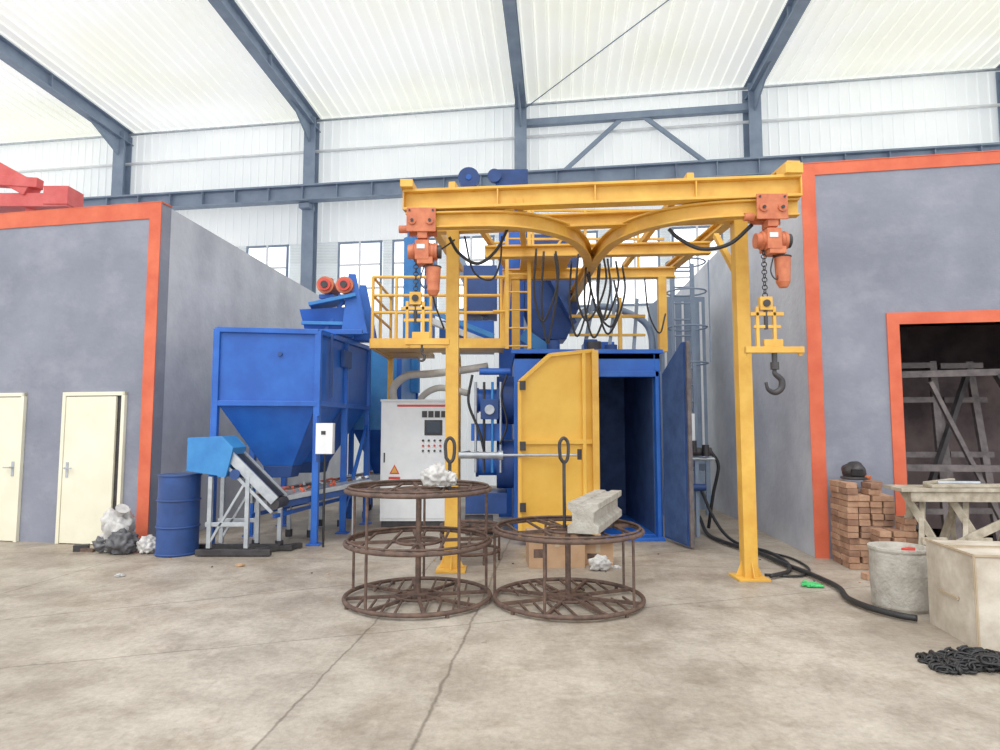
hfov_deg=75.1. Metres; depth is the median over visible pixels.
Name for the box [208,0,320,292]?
frame
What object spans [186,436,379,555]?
conveyor
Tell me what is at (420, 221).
chain hoist
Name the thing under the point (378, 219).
wall
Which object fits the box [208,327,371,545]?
hopper
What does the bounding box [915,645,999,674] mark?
chain
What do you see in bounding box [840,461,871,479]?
helmet
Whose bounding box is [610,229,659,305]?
window
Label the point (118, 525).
trash bag
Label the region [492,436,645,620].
rack
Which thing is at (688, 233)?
window
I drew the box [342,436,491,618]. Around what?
rack
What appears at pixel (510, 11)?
frame
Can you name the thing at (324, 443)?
junction box
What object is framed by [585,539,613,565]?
cardboard box
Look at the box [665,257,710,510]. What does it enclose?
access ladder
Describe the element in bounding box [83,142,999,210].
beam
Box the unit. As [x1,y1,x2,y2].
[299,274,376,342]
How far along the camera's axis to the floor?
4.33 m
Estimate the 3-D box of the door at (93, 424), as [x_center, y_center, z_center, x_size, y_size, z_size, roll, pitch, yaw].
[-5.458,1.234,8.649,0.970,2.020,0.097,-1,-5,11]
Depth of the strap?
6.29 m
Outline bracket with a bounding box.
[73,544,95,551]
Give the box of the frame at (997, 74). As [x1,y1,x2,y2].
[995,64,999,140]
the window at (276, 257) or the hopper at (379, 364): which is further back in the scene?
the window at (276, 257)
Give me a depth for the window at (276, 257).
18.75 m
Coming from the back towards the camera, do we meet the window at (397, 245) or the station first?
the window at (397, 245)
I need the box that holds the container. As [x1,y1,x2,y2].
[924,538,999,651]
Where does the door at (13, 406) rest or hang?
in the wall at (73, 296)
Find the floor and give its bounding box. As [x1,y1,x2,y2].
[0,485,999,749]
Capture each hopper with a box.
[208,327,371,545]
[347,350,418,518]
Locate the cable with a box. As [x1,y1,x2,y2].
[432,223,752,343]
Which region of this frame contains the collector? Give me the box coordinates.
[648,297,710,514]
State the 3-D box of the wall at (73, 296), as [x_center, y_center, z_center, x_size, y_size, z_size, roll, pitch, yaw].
[-9.020,0.303,13.067,9.960,4.580,8.900,0,-5,0]
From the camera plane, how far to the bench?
6.54 m
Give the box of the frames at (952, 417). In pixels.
[901,361,999,540]
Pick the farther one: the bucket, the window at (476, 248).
the window at (476, 248)
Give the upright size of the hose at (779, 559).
0.913 m
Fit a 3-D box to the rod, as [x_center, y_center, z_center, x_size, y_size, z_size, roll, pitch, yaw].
[3.214,-7.628,13.646,0.030,0.296,9.681,3,-5,-33]
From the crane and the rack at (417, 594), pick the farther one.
the crane
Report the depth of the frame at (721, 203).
6.79 m
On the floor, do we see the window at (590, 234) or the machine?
the machine
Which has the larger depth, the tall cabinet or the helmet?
the tall cabinet
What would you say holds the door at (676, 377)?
attached to the machine
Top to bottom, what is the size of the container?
0.664 m
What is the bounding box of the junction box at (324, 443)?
[314,416,334,546]
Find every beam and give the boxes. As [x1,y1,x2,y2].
[0,68,999,172]
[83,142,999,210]
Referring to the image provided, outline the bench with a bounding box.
[884,478,999,545]
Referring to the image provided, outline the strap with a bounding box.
[800,580,823,587]
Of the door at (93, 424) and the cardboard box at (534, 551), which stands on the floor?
the cardboard box at (534, 551)
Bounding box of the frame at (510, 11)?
[502,0,526,348]
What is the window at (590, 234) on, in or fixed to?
in the wall at (378, 219)
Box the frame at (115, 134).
[0,35,133,194]
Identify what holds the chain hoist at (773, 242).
attached to the frame at (721, 203)
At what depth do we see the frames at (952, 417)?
8.51 m
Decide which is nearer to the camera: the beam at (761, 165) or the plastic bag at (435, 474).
the plastic bag at (435, 474)
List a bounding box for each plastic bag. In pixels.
[419,463,457,486]
[588,554,611,570]
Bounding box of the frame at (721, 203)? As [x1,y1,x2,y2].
[400,160,802,581]
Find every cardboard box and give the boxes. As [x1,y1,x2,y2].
[526,528,584,568]
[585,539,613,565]
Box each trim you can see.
[0,201,171,538]
[801,150,999,558]
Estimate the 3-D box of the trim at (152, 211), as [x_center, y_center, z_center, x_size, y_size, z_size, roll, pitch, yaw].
[-9.228,0.018,9.632,9.512,4.600,0.214,-1,-5,11]
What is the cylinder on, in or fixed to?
attached to the door at (558, 397)
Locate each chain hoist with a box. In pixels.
[398,207,449,361]
[743,193,804,394]
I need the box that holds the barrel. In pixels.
[154,472,202,557]
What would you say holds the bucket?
on the floor
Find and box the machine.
[403,167,665,540]
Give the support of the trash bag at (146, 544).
on the floor
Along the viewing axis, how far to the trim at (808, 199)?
7.78 m
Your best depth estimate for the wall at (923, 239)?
7.90 m
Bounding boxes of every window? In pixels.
[246,244,289,277]
[337,240,382,310]
[392,238,437,310]
[459,235,494,310]
[578,230,597,307]
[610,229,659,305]
[671,225,722,294]
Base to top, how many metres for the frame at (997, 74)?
10.802 m
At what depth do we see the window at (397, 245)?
18.13 m
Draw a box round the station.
[692,414,719,536]
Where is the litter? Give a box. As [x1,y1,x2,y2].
[114,553,860,585]
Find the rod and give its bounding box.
[526,0,668,107]
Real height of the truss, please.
1.578 m
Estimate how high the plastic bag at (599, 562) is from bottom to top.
0.170 m
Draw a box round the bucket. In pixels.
[867,541,928,614]
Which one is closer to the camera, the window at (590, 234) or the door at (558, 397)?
the door at (558, 397)
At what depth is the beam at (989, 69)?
17.73 m
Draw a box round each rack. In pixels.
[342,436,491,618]
[439,519,500,565]
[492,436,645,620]
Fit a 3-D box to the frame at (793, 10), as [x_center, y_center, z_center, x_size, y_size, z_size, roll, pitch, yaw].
[6.029,-2.982,11.010,0.354,10.802,11.459,0,-5,5]
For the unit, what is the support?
on the hopper at (271, 384)
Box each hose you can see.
[389,363,487,398]
[693,470,917,621]
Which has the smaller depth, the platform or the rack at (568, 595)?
the rack at (568, 595)
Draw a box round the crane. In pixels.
[0,162,83,212]
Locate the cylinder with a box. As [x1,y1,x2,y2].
[459,449,581,459]
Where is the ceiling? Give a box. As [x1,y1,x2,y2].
[0,0,999,142]
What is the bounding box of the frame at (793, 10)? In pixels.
[742,0,810,156]
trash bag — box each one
[92,504,139,553]
[136,534,155,553]
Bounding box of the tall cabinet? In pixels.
[380,399,444,526]
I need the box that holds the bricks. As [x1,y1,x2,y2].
[829,480,917,580]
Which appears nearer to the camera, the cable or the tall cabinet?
the cable
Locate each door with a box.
[0,393,26,541]
[55,392,127,543]
[518,349,600,535]
[662,341,694,547]
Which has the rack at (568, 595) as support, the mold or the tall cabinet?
the mold
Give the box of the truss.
[527,103,748,167]
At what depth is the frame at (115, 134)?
17.92 m
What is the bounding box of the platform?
[369,210,530,492]
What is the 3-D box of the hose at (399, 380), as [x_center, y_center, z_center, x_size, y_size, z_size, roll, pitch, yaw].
[-1.020,0.213,10.828,1.670,0.827,0.244,0,-5,4]
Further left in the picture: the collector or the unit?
the unit
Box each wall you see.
[0,67,999,485]
[0,203,340,542]
[676,164,999,558]
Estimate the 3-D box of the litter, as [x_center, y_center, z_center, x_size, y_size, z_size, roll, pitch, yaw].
[-0.210,2.109,7.153,7.600,0.041,1.579,0,-5,0]
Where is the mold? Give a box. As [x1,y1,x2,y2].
[567,490,621,534]
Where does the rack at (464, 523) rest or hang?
on the floor
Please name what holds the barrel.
on the floor

